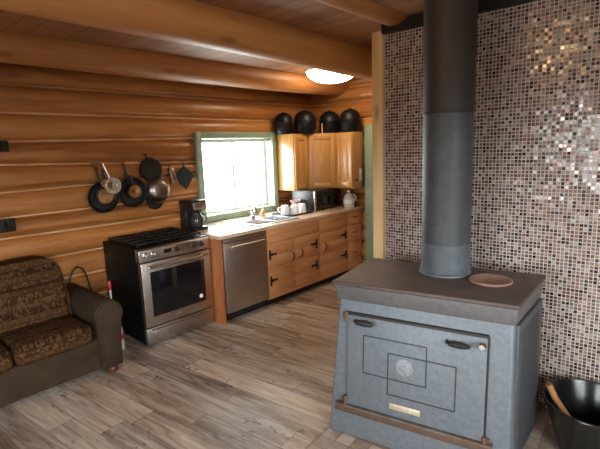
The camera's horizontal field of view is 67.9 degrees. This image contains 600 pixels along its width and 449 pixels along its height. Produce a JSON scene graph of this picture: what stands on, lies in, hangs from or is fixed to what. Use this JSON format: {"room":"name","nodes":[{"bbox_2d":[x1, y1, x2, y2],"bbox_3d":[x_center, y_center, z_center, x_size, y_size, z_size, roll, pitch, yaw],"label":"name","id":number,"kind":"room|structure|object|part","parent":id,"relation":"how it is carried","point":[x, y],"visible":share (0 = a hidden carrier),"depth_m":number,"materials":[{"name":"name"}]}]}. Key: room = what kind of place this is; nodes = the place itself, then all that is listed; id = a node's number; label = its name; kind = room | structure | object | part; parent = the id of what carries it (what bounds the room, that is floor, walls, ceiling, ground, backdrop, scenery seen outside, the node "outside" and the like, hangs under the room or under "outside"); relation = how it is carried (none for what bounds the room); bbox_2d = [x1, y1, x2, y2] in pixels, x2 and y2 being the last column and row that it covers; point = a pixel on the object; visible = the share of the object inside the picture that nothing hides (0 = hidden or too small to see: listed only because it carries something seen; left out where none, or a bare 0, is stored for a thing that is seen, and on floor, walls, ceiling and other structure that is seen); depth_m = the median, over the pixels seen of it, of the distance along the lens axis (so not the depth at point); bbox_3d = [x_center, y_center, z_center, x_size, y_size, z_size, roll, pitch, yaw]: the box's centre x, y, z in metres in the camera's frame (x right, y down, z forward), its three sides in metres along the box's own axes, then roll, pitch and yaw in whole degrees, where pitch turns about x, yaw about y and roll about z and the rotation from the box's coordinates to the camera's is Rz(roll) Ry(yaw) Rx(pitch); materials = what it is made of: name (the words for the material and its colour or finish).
{"room":"log cabin kitchen","nodes":[
{"label":"log cabin kitchen","id":0,"kind":"room"},
{"bbox_2d":[0,63,312,297],"bbox_3d":[-2.384,-0.246,4.109,0.312,2.908,7.880,7,13,41],"label":"wall","id":1,"kind":"structure","parent":0,"point":[55,123],"depth_m":4.30,"materials":[{"name":"brown wood"}]},
{"bbox_2d":[0,140,8,151],"bbox_3d":[-2.485,-0.636,3.622,0.130,0.092,0.220,7,13,41],"label":"wall hook rack","id":2,"kind":"object","parent":1,"relation":"attached to","point":[4,147],"visible":1,"depth_m":3.68,"materials":[{"name":"black metal"}]},
{"bbox_2d":[0,218,16,232],"bbox_3d":[-2.500,0.023,3.691,0.130,0.114,0.275,7,13,41],"label":"wall hook rack","id":3,"kind":"object","parent":1,"relation":"attached to","point":[6,225],"visible":1,"depth_m":3.75,"materials":[{"name":"black metal"}]},
{"bbox_2d":[69,266,91,289],"bbox_3d":[-2.064,0.746,4.321,0.016,0.735,0.318,7,13,41],"label":"power cord","id":4,"kind":"object","parent":1,"relation":"attached to","point":[76,266],"visible":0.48,"depth_m":4.25,"materials":[{"name":"black rubber"}]},
{"bbox_2d":[87,166,118,212],"bbox_3d":[-1.941,-0.341,4.308,0.151,0.456,0.306,7,13,41],"label":"skillet","id":5,"kind":"object","parent":1,"relation":"hanging from","point":[93,202],"visible":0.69,"depth_m":4.25,"materials":[{"name":"metal"}]},
{"bbox_3d":[-1.921,-0.473,4.222,0.041,0.164,0.023,-8,11,-30],"label":"handle","id":6,"kind":"part","parent":5,"relation":"part of","materials":[{"name":"black metal"}]},
{"bbox_2d":[90,163,121,193],"bbox_3d":[-1.864,-0.443,4.279,0.287,0.301,0.172,7,13,41],"label":"saucepan","id":7,"kind":"object","parent":1,"relation":"hanging from","point":[109,184],"visible":1,"depth_m":4.18,"materials":[{"name":"metal"}]},
{"bbox_3d":[-1.813,-0.504,4.155,0.065,0.142,0.023,-8,11,-30],"label":"handle","id":8,"kind":"part","parent":7,"relation":"part of","materials":[{"name":"metal"}]},
{"bbox_2d":[96,168,117,206],"bbox_3d":[-1.914,-0.361,4.297,0.203,0.365,0.204,7,13,41],"label":"skillet","id":9,"kind":"object","parent":1,"relation":"hanging from","point":[104,199],"visible":0.74,"depth_m":4.26,"materials":[{"name":"metal"}]},
{"bbox_2d":[116,162,146,206],"bbox_3d":[-1.742,-0.407,4.519,0.156,0.461,0.306,7,13,41],"label":"skillet","id":10,"kind":"object","parent":1,"relation":"hanging from","point":[130,202],"visible":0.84,"depth_m":4.50,"materials":[{"name":"metal"}]},
{"bbox_3d":[-1.733,-0.535,4.418,0.056,0.173,0.023,-8,11,-30],"label":"handle","id":11,"kind":"part","parent":10,"relation":"part of","materials":[{"name":"black metal"}]},
{"bbox_2d":[124,175,140,197],"bbox_3d":[-1.723,-0.384,4.490,0.227,0.237,0.144,7,13,41],"label":"saucepan","id":12,"kind":"object","parent":1,"relation":"hanging from","point":[132,190],"visible":1,"depth_m":4.41,"materials":[{"name":"metal"}]},
{"bbox_2d":[139,153,161,180],"bbox_3d":[-1.588,-0.600,4.663,0.162,0.290,0.244,7,13,41],"label":"skillet","id":13,"kind":"object","parent":1,"relation":"hanging from","point":[148,166],"visible":0.97,"depth_m":4.59,"materials":[{"name":"metal"}]},
{"bbox_2d":[146,197,162,209],"bbox_3d":[-1.577,-0.326,4.753,0.106,0.330,0.204,7,13,41],"label":"skillet","id":14,"kind":"object","parent":1,"relation":"hanging from","point":[152,205],"visible":0.41,"depth_m":4.74,"materials":[{"name":"metal"}]},
{"bbox_2d":[145,173,169,202],"bbox_3d":[-1.487,-0.381,4.663,0.223,0.316,0.210,-3,10,-6],"label":"mixing bowl","id":15,"kind":"object","parent":1,"relation":"hanging from","point":[157,189],"visible":0.97,"depth_m":4.61,"materials":[{"name":"metal"}]},
{"bbox_2d":[162,164,178,182],"bbox_3d":[-1.414,-0.550,4.819,0.182,0.203,0.100,7,13,41],"label":"grater","id":16,"kind":"object","parent":1,"relation":"hanging from","point":[171,172],"visible":1,"depth_m":4.76,"materials":[{"name":"silver metal"}]},
{"bbox_2d":[176,162,193,188],"bbox_3d":[-1.319,-0.551,5.020,0.066,0.312,0.254,7,13,41],"label":"pot holder","id":17,"kind":"object","parent":1,"relation":"hanging from","point":[184,176],"visible":0.85,"depth_m":5.00,"materials":[{"name":"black fabric"}]},
{"bbox_2d":[193,132,278,222],"bbox_3d":[-0.863,-0.644,5.740,0.335,1.060,1.290,7,13,41],"label":"window","id":18,"kind":"structure","parent":1,"relation":"in","point":[265,142],"depth_m":5.78,"materials":[{"name":"green paint"}]},
{"bbox_3d":[-0.864,-0.645,5.742,0.040,0.910,1.140,7,13,41],"label":"sash","id":19,"kind":"part","parent":18,"relation":"part of","materials":[{"name":"white plastic"}]},
{"bbox_2d":[276,134,308,190],"bbox_3d":[-0.100,-0.851,6.083,0.340,0.747,0.279,7,13,41],"label":"upper cabinet","id":20,"kind":"object","parent":1,"relation":"attached to","point":[291,149],"visible":0.99,"depth_m":5.97,"materials":[{"name":"brown wood"}]},
{"bbox_2d":[275,112,292,134],"bbox_3d":[-0.220,-1.359,5.973,0.246,0.298,0.246,-2,10,3],"label":"lidded pot","id":21,"kind":"object","parent":20,"relation":"on","point":[283,121],"visible":0.99,"depth_m":5.88,"materials":[{"name":"black ceramic"}]},
{"bbox_3d":[-0.217,-1.285,5.985,0.246,0.148,0.246,7,13,42],"label":"pot","id":22,"kind":"part","parent":21,"relation":"part of","materials":[{"name":"black metal"}]},
{"bbox_3d":[-0.222,-1.432,5.960,0.245,0.149,0.245,7,13,42],"label":"lid","id":23,"kind":"part","parent":21,"relation":"part of","materials":[{"name":"black ceramic"}]},
{"bbox_3d":[0.019,-0.834,5.978,0.020,0.702,0.256,7,13,41],"label":"door","id":24,"kind":"part","parent":20,"relation":"part of","materials":[{"name":"brown wood"}]},
{"bbox_3d":[0.019,-0.834,5.978,0.018,0.594,0.148,7,13,41],"label":"raised panel","id":25,"kind":"part","parent":20,"relation":"part of","materials":[{"name":"brown wood"}]},
{"bbox_2d":[307,133,336,188],"bbox_3d":[0.269,-0.900,6.294,0.600,0.747,0.535,7,13,41],"label":"upper cabinet","id":26,"kind":"object","parent":1,"relation":"attached to","point":[322,166],"visible":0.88,"depth_m":6.08,"materials":[{"name":"brown wood"}]},
{"bbox_2d":[294,110,315,133],"bbox_3d":[0.067,-1.389,6.027,0.305,0.318,0.305,3,11,25],"label":"lidded pot","id":27,"kind":"object","parent":26,"relation":"on","point":[304,121],"visible":0.99,"depth_m":5.92,"materials":[{"name":"black metal"}]},
{"bbox_3d":[0.070,-1.310,6.040,0.305,0.158,0.305,-7,11,-26],"label":"pot","id":28,"kind":"part","parent":27,"relation":"part of","materials":[{"name":"black metal"}]},
{"bbox_3d":[0.064,-1.467,6.013,0.303,0.159,0.303,-7,11,-26],"label":"lid","id":29,"kind":"part","parent":27,"relation":"part of","materials":[{"name":"black ceramic"}]},
{"bbox_3d":[0.303,-0.863,6.086,0.251,0.594,0.018,-2,10,-3],"label":"raised panel","id":30,"kind":"part","parent":26,"relation":"part of","materials":[{"name":"brown wood"}]},
{"bbox_2d":[319,110,339,132],"bbox_3d":[0.409,-1.422,6.173,0.293,0.311,0.293,5,12,34],"label":"lidded pot","id":31,"kind":"object","parent":26,"relation":"on","point":[330,122],"visible":0.94,"depth_m":6.06,"materials":[{"name":"black ceramic"}]},
{"bbox_3d":[0.412,-1.345,6.186,0.293,0.154,0.293,-5,10,-15],"label":"pot","id":32,"kind":"part","parent":31,"relation":"part of","materials":[{"name":"black ceramic"}]},
{"bbox_3d":[0.407,-1.499,6.160,0.291,0.155,0.291,-5,10,-15],"label":"lid","id":33,"kind":"part","parent":31,"relation":"part of","materials":[{"name":"black ceramic"}]},
{"bbox_2d":[0,278,339,448],"bbox_3d":[0.106,1.461,2.248,6.780,0.120,7.980,7,13,41],"label":"floor","id":34,"kind":"structure","parent":0,"point":[263,378],"depth_m":3.31,"materials":[{"name":"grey wood"}]},
{"bbox_2d":[0,255,122,406],"bbox_3d":[-2.485,0.862,3.163,0.847,0.935,2.165,7,13,41],"label":"sofa","id":35,"kind":"object","parent":34,"relation":"on","point":[54,332],"visible":1,"depth_m":3.51,"materials":[{"name":"brown fabric"}]},
{"bbox_2d":[0,343,12,373],"bbox_3d":[-2.390,0.964,3.096,0.575,0.160,0.547,7,13,41],"label":"seat cushion","id":36,"kind":"object","parent":35,"relation":"on","point":[6,350],"depth_m":3.09,"materials":[{"name":"fabric"}]},
{"bbox_2d":[0,280,68,332],"bbox_3d":[-2.174,0.652,3.596,0.152,0.300,0.543,7,13,41],"label":"cushion","id":37,"kind":"object","parent":35,"relation":"on","point":[40,301],"depth_m":3.57,"materials":[{"name":"fabric"}]},
{"bbox_2d":[0,314,92,366],"bbox_3d":[-2.019,0.881,3.502,0.575,0.160,0.547,7,13,41],"label":"seat cushion","id":38,"kind":"object","parent":35,"relation":"on","point":[30,344],"depth_m":3.35,"materials":[{"name":"fabric"}]},
{"bbox_3d":[-1.833,0.854,3.888,0.815,0.564,0.234,7,13,41],"label":"arm","id":39,"kind":"part","parent":35,"relation":"part of","materials":[{"name":"brown fabric"}]},
{"bbox_3d":[-1.527,0.885,3.615,0.016,0.539,0.202,7,13,41],"label":"panel","id":40,"kind":"part","parent":35,"relation":"part of","materials":[{"name":"brown fabric"}]},
{"bbox_2d":[107,281,111,298],"bbox_3d":[-1.744,0.825,4.146,0.032,0.625,0.032,7,13,41],"label":"wand","id":41,"kind":"object","parent":34,"relation":"on","point":[108,282],"visible":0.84,"depth_m":4.09,"materials":[{"name":"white plastic"}]},
{"bbox_2d":[121,325,124,349],"bbox_3d":[-1.680,0.991,4.074,0.124,0.318,0.126,7,13,41],"label":"bottle","id":42,"kind":"object","parent":34,"relation":"on","point":[122,331],"visible":0.13,"depth_m":4.07,"materials":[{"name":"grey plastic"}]},
{"bbox_2d":[103,227,213,345],"bbox_3d":[-1.402,0.579,4.508,0.775,0.962,0.760,7,13,41],"label":"gas range","id":43,"kind":"object","parent":34,"relation":"on","point":[160,280],"visible":1,"depth_m":4.25,"materials":[{"name":"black metal"}]},
{"bbox_2d":[103,229,205,250],"bbox_3d":[-1.451,0.148,4.465,0.684,0.020,0.756,7,13,41],"label":"cooktop","id":44,"kind":"object","parent":43,"relation":"in","point":[193,238],"depth_m":4.29,"materials":[{"name":"black metal"}]},
{"bbox_3d":[-1.202,0.232,4.254,0.062,0.118,0.760,7,13,41],"label":"control panel","id":45,"kind":"part","parent":43,"relation":"part of","materials":[{"name":"silver metal"}]},
{"bbox_3d":[-1.177,0.599,4.307,0.052,0.605,0.748,7,13,41],"label":"oven door","id":46,"kind":"part","parent":43,"relation":"part of","materials":[{"name":"silver metal"}]},
{"bbox_3d":[-1.146,0.343,4.226,0.061,0.025,0.640,7,13,41],"label":"door handle","id":47,"kind":"part","parent":43,"relation":"part of","materials":[{"name":"silver metal"}]},
{"bbox_3d":[-1.164,0.984,4.373,0.050,0.157,0.748,7,13,41],"label":"storage drawer","id":48,"kind":"part","parent":43,"relation":"part of","materials":[{"name":"silver metal"}]},
{"bbox_3d":[-1.141,0.940,4.343,0.021,0.025,0.660,7,13,41],"label":"drawer handle","id":49,"kind":"part","parent":43,"relation":"part of","materials":[{"name":"silver metal"}]},
{"bbox_2d":[206,238,226,324],"bbox_3d":[-1.076,0.556,4.782,0.785,0.892,0.034,7,13,41],"label":"cabinet end panel","id":50,"kind":"object","parent":34,"relation":"on","point":[215,247],"visible":0.43,"depth_m":4.55,"materials":[{"name":"brown wood"}]},
{"bbox_2d":[221,231,268,320],"bbox_3d":[-0.758,0.524,4.923,0.656,0.885,0.592,7,13,41],"label":"dishwasher","id":51,"kind":"object","parent":34,"relation":"on","point":[244,257],"visible":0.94,"depth_m":4.71,"materials":[{"name":"silver metal"}]},
{"bbox_3d":[-0.548,0.198,4.663,0.056,0.022,0.455,7,13,41],"label":"handle","id":52,"kind":"part","parent":51,"relation":"part of","materials":[{"name":"silver metal"}]},
{"bbox_2d":[264,219,319,305],"bbox_3d":[-0.307,0.404,5.521,0.754,0.890,0.910,7,13,41],"label":"base cabinet","id":53,"kind":"object","parent":34,"relation":"on","point":[293,255],"visible":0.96,"depth_m":5.26,"materials":[{"name":"brown wood"}]},
{"bbox_2d":[177,205,362,239],"bbox_3d":[-0.288,-0.087,5.620,0.895,0.038,2.505,7,13,41],"label":"countertop","id":54,"kind":"structure","parent":53,"relation":"on","point":[221,229],"depth_m":5.11,"materials":[{"name":"laminate"}]},
{"bbox_2d":[179,198,207,230],"bbox_3d":[-1.151,-0.108,4.846,0.273,0.325,0.190,7,13,41],"label":"coffee maker","id":55,"kind":"object","parent":54,"relation":"on","point":[191,218],"visible":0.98,"depth_m":4.79,"materials":[{"name":"black plastic"}]},
{"bbox_2d":[250,202,260,219],"bbox_3d":[-0.548,-0.151,5.337,0.127,0.186,0.363,-1,10,4],"label":"faucet","id":56,"kind":"object","parent":54,"relation":"on","point":[253,211],"visible":1,"depth_m":5.35,"materials":[{"name":"silver metal"}]},
{"bbox_3d":[-0.545,-0.166,5.266,0.037,0.132,0.243,-5,10,-16],"label":"spout","id":57,"kind":"part","parent":56,"relation":"part of","materials":[{"name":"silver metal"}]},
{"bbox_2d":[233,215,298,225],"bbox_3d":[-0.395,0.033,5.320,0.459,0.182,0.664,7,13,41],"label":"sink","id":58,"kind":"object","parent":54,"relation":"in","point":[265,220],"visible":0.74,"depth_m":5.36,"materials":[{"name":"metal"}]},
{"bbox_2d":[241,219,274,224],"bbox_3d":[-0.486,0.060,5.197,0.355,0.177,0.282,7,13,41],"label":"basin","id":59,"kind":"object","parent":58,"relation":"in","point":[256,221],"depth_m":5.32,"materials":[{"name":"metal"}]},
{"bbox_2d":[261,216,290,220],"bbox_3d":[-0.279,0.014,5.423,0.355,0.177,0.282,7,13,41],"label":"basin","id":60,"kind":"object","parent":58,"relation":"in","point":[268,218],"depth_m":5.53,"materials":[{"name":"metal"}]},
{"bbox_2d":[272,205,312,216],"bbox_3d":[-0.101,-0.181,5.762,0.340,0.087,0.420,7,13,41],"label":"tray","id":61,"kind":"object","parent":54,"relation":"on","point":[307,212],"visible":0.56,"depth_m":5.70,"materials":[{"name":"silver plastic"}]},
{"bbox_2d":[277,205,288,214],"bbox_3d":[-0.201,-0.186,5.637,0.136,0.124,0.112,-10,12,-38],"label":"mug","id":62,"kind":"object","parent":61,"relation":"on","point":[284,208],"visible":0.99,"depth_m":5.60,"materials":[{"name":"white ceramic"}]},
{"bbox_2d":[288,204,298,214],"bbox_3d":[-0.077,-0.193,5.652,0.136,0.124,0.112,-1,10,5],"label":"mug","id":63,"kind":"object","parent":61,"relation":"on","point":[294,207],"visible":1,"depth_m":5.61,"materials":[{"name":"white ceramic"}]},
{"bbox_2d":[290,199,300,203],"bbox_3d":[-0.061,-0.292,5.936,0.150,0.067,0.150,7,13,41],"label":"bowl","id":64,"kind":"object","parent":61,"relation":"on","point":[296,201],"visible":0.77,"depth_m":5.89,"materials":[{"name":"pink ceramic"}]},
{"bbox_2d":[298,203,305,212],"bbox_3d":[0.022,-0.217,5.789,0.107,0.119,0.131,-3,10,-8],"label":"mug","id":65,"kind":"object","parent":61,"relation":"on","point":[302,208],"visible":0.9,"depth_m":5.74,"materials":[{"name":"white ceramic"}]},
{"bbox_2d":[292,188,336,210],"bbox_3d":[0.214,-0.358,6.172,0.392,0.275,0.535,6,13,40],"label":"microwave","id":66,"kind":"object","parent":54,"relation":"on","point":[314,199],"visible":0.84,"depth_m":5.98,"materials":[{"name":"black metal"}]},
{"bbox_3d":[0.200,-0.311,5.862,0.011,0.255,0.032,6,13,40],"label":"door edge handle","id":67,"kind":"part","parent":66,"relation":"part of","materials":[{"name":"silver metal"}]},
{"bbox_3d":[0.307,-0.341,6.013,0.024,0.255,0.401,6,13,40],"label":"door","id":68,"kind":"part","parent":66,"relation":"part of","materials":[{"name":"black glass"}]},
{"bbox_3d":[0.476,-0.381,6.214,0.022,0.255,0.122,6,13,40],"label":"control panel","id":69,"kind":"part","parent":66,"relation":"part of","materials":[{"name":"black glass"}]},
{"bbox_2d":[343,190,356,207],"bbox_3d":[0.680,-0.356,6.178,0.156,0.236,0.154,-8,11,-32],"label":"water jug","id":70,"kind":"object","parent":54,"relation":"on","point":[348,201],"visible":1,"depth_m":6.13,"materials":[{"name":"white ceramic"}]},
{"bbox_3d":[-0.209,0.477,5.138,0.019,0.591,0.448,7,13,41],"label":"door","id":71,"kind":"part","parent":53,"relation":"part of","materials":[{"name":"brown wood"}]},
{"bbox_3d":[-0.055,0.761,5.363,0.024,0.050,0.910,7,13,41],"label":"rail","id":72,"kind":"part","parent":53,"relation":"part of","materials":[{"name":"brown wood"}]},
{"bbox_3d":[0.091,0.410,5.467,0.019,0.591,0.448,7,13,41],"label":"door","id":73,"kind":"part","parent":53,"relation":"part of","materials":[{"name":"brown wood"}]},
{"bbox_2d":[316,213,347,285],"bbox_3d":[0.201,0.290,6.076,0.754,0.890,0.608,7,13,41],"label":"base cabinet","id":74,"kind":"object","parent":34,"relation":"on","point":[333,230],"visible":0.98,"depth_m":5.83,"materials":[{"name":"brown wood"}]},
{"bbox_3d":[0.437,-0.027,5.795,0.015,0.184,0.596,7,13,41],"label":"drawer","id":75,"kind":"part","parent":74,"relation":"part of","materials":[{"name":"brown wood"}]},
{"bbox_3d":[0.449,0.351,5.861,0.019,0.550,0.596,7,13,41],"label":"door","id":76,"kind":"part","parent":74,"relation":"part of","materials":[{"name":"brown wood"}]},
{"bbox_3d":[0.453,0.648,5.919,0.024,0.050,0.608,7,13,41],"label":"rail","id":77,"kind":"part","parent":74,"relation":"part of","materials":[{"name":"brown wood"}]},
{"bbox_2d":[344,209,361,273],"bbox_3d":[0.517,0.220,6.422,0.754,0.890,0.335,7,13,41],"label":"base cabinet","id":78,"kind":"object","parent":34,"relation":"on","point":[354,218],"visible":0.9,"depth_m":6.18,"materials":[{"name":"brown wood"}]},
{"bbox_3d":[0.759,0.109,6.178,0.019,0.230,0.327,7,13,41],"label":"drawer","id":79,"kind":"part","parent":78,"relation":"part of","materials":[{"name":"brown wood"}]},
{"bbox_3d":[0.752,-0.098,6.142,0.019,0.184,0.327,7,13,41],"label":"drawer","id":80,"kind":"part","parent":78,"relation":"part of","materials":[{"name":"brown wood"}]},
{"bbox_3d":[0.769,0.388,6.225,0.019,0.331,0.327,7,13,41],"label":"drawer","id":81,"kind":"part","parent":78,"relation":"part of","materials":[{"name":"brown wood"}]},
{"bbox_3d":[0.769,0.578,6.264,0.024,0.050,0.335,7,13,41],"label":"rail","id":82,"kind":"part","parent":78,"relation":"part of","materials":[{"name":"brown wood"}]},
{"bbox_2d":[0,0,423,80],"bbox_3d":[0.008,-1.283,1.779,6.780,0.150,7.980,7,13,41],"label":"ceiling","id":83,"kind":"structure","parent":0,"point":[311,15],"depth_m":3.22,"materials":[{"name":"brown wood"}]},
{"bbox_2d":[0,30,348,96],"bbox_3d":[-1.928,-1.390,3.527,0.320,0.315,7.580,7,13,41],"label":"ceiling beam","id":84,"kind":"structure","parent":83,"relation":"attached to","point":[15,48],"depth_m":3.95,"materials":[{"name":"brown wood"}]},
{"bbox_2d":[0,0,371,80],"bbox_3d":[-0.887,-1.228,2.609,0.346,0.385,7.580,7,13,41],"label":"ceiling beam","id":85,"kind":"structure","parent":83,"relation":"attached to","point":[190,22],"depth_m":2.77,"materials":[{"name":"brown wood"}]},
{"bbox_2d":[305,68,351,83],"bbox_3d":[0.367,-1.718,5.158,0.603,0.155,0.603,7,13,41],"label":"ceiling lamp","id":86,"kind":"object","parent":83,"relation":"attached to","point":[320,76],"visible":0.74,"depth_m":5.01,"materials":[{"name":"white glass"}]},
{"bbox_2d":[314,0,407,25],"bbox_3d":[-1.012,-1.190,1.340,0.320,0.315,5.550,7,13,41],"label":"ceiling beam","id":87,"kind":"structure","parent":83,"relation":"attached to","point":[367,9],"depth_m":2.87,"materials":[{"name":"brown wood"}]},
{"bbox_2d":[311,79,371,262],"bbox_3d":[2.613,-0.527,4.802,6.780,2.941,0.315,7,13,41],"label":"wall","id":88,"kind":"structure","parent":0,"point":[358,96],"depth_m":6.24,"materials":[{"name":"brown wood"}]},
{"bbox_2d":[336,132,363,187],"bbox_3d":[0.693,-0.879,6.086,0.309,0.747,0.275,7,13,41],"label":"upper cabinet","id":89,"kind":"object","parent":88,"relation":"attached to","point":[349,145],"visible":1,"depth_m":5.99,"materials":[{"name":"brown wood"}]},
{"bbox_3d":[0.598,-0.859,6.003,0.254,0.702,0.020,7,13,41],"label":"door","id":90,"kind":"part","parent":89,"relation":"part of","materials":[{"name":"brown wood"}]},
{"bbox_3d":[0.598,-0.860,6.003,0.146,0.594,0.018,7,13,41],"label":"raised panel","id":91,"kind":"part","parent":89,"relation":"part of","materials":[{"name":"brown wood"}]},
{"bbox_2d":[339,108,360,131],"bbox_3d":[0.674,-1.404,5.989,0.290,0.318,0.290,-2,10,3],"label":"lidded pot","id":92,"kind":"object","parent":89,"relation":"on","point":[350,119],"visible":0.98,"depth_m":5.88,"materials":[{"name":"black ceramic"}]},
{"bbox_3d":[0.671,-1.482,5.976,0.288,0.159,0.288,7,13,42],"label":"lid","id":93,"kind":"part","parent":92,"relation":"part of","materials":[{"name":"black ceramic"}]},
{"bbox_3d":[0.677,-1.325,6.003,0.290,0.158,0.290,7,13,42],"label":"pot","id":94,"kind":"part","parent":92,"relation":"part of","materials":[{"name":"black ceramic"}]},
{"bbox_2d":[359,169,361,180],"bbox_3d":[0.829,-0.681,6.074,0.003,0.160,0.065,7,13,41],"label":"note","id":95,"kind":"object","parent":89,"relation":"attached to","point":[360,170],"visible":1,"depth_m":6.07,"materials":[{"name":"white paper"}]},
{"bbox_2d":[363,161,364,185],"bbox_3d":[0.872,-0.701,6.103,0.024,0.347,0.035,7,13,41],"label":"string","id":96,"kind":"object","parent":89,"relation":"hanging from","point":[363,161],"visible":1,"depth_m":6.10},
{"bbox_2d":[364,125,372,260],"bbox_3d":[1.005,-0.337,6.164,0.165,2.040,0.130,7,13,41],"label":"trim","id":97,"kind":"structure","parent":88,"relation":"attached to","point":[368,137],"depth_m":6.10,"materials":[{"name":"green paint"}]},
{"bbox_2d":[307,406,559,448],"bbox_3d":[1.067,1.321,2.540,1.750,0.030,1.515,5,12,37],"label":"floor","id":98,"kind":"structure","parent":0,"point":[542,436],"depth_m":2.68,"materials":[{"name":"stone"}]},
{"bbox_2d":[330,258,545,448],"bbox_3d":[0.808,0.793,2.696,1.121,0.964,0.685,4,11,31],"label":"wood stove","id":99,"kind":"object","parent":98,"relation":"on","point":[422,361],"visible":0.98,"depth_m":2.44,"materials":[{"name":"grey metal"}]},
{"bbox_3d":[0.356,0.566,2.550,0.047,0.034,0.132,-11,13,-43],"label":"coil handle","id":100,"kind":"part","parent":99,"relation":"part of","materials":[{"name":"black metal"}]},
{"bbox_3d":[0.584,1.040,2.499,0.178,0.034,0.009,4,11,31],"label":"name plate","id":101,"kind":"part","parent":99,"relation":"part of","materials":[{"name":"gold metal"}]},
{"bbox_3d":[0.594,0.818,2.471,0.527,0.323,0.028,4,11,31],"label":"door moulding","id":102,"kind":"part","parent":99,"relation":"part of","materials":[{"name":"black metal"}]},
{"bbox_3d":[0.603,1.139,2.527,0.893,0.049,0.023,4,11,31],"label":"rusty rail","id":103,"kind":"part","parent":99,"relation":"part of","materials":[{"name":"metal"}]},
{"bbox_3d":[0.621,0.825,2.476,0.770,0.550,0.072,4,11,31],"label":"fire door","id":104,"kind":"part","parent":99,"relation":"part of","materials":[{"name":"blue metal"}]},
{"bbox_3d":[0.817,0.327,2.633,1.094,0.025,0.622,4,11,31],"label":"plate","id":105,"kind":"part","parent":99,"relation":"part of","materials":[{"name":"metal"}]},
{"bbox_2d":[419,0,477,278],"bbox_3d":[0.867,-0.562,2.609,0.310,1.730,0.310,7,13,41],"label":"pipe","id":106,"kind":"object","parent":99,"relation":"on","point":[450,26],"visible":1,"depth_m":2.51,"materials":[{"name":"black metal"}]},
{"bbox_3d":[0.802,0.618,2.285,0.047,0.034,0.134,-11,13,-43],"label":"coil handle","id":107,"kind":"part","parent":99,"relation":"part of","materials":[{"name":"black metal"}]},
{"bbox_3d":[0.914,0.608,2.228,0.044,0.043,0.054,4,11,31],"label":"latch knob","id":108,"kind":"part","parent":99,"relation":"part of","materials":[{"name":"silver metal"}]},
{"bbox_2d":[469,273,512,286],"bbox_3d":[1.082,0.315,2.528,0.232,0.014,0.232,7,13,41],"label":"trivet","id":109,"kind":"object","parent":99,"relation":"on","point":[489,280],"visible":1,"depth_m":2.51,"materials":[{"name":"brown ceramic"}]},
{"bbox_2d":[542,379,599,448],"bbox_3d":[1.642,1.135,2.508,0.520,0.304,0.514,7,13,41],"label":"bucket","id":110,"kind":"object","parent":98,"relation":"on","point":[580,398],"visible":0.92,"depth_m":2.65,"materials":[{"name":"black metal"}]},
{"bbox_2d":[545,382,569,415],"bbox_3d":[1.578,1.090,2.557,0.312,0.354,0.106,4,11,30],"label":"shovel","id":111,"kind":"object","parent":110,"relation":"in","point":[549,386],"visible":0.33,"depth_m":2.56,"materials":[{"name":"brown wood"}]},
{"bbox_2d":[385,0,599,408],"bbox_3d":[2.113,-0.036,2.328,3.760,2.660,0.120,7,13,41],"label":"wall partition","id":112,"kind":"structure","parent":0,"point":[536,183],"depth_m":2.80,"materials":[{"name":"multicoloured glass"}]},
{"bbox_2d":[372,31,384,258],"bbox_3d":[0.669,-0.171,3.600,0.093,2.600,0.150,7,13,41],"label":"trim","id":113,"kind":"structure","parent":112,"relation":"attached to","point":[378,39],"depth_m":3.46,"materials":[{"name":"brown wood"}]},
{"bbox_2d":[381,0,537,34],"bbox_3d":[1.491,-1.350,2.512,2.358,0.088,0.049,7,13,41],"label":"trim","id":114,"kind":"structure","parent":112,"relation":"attached to","point":[416,20],"depth_m":3.06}
]}

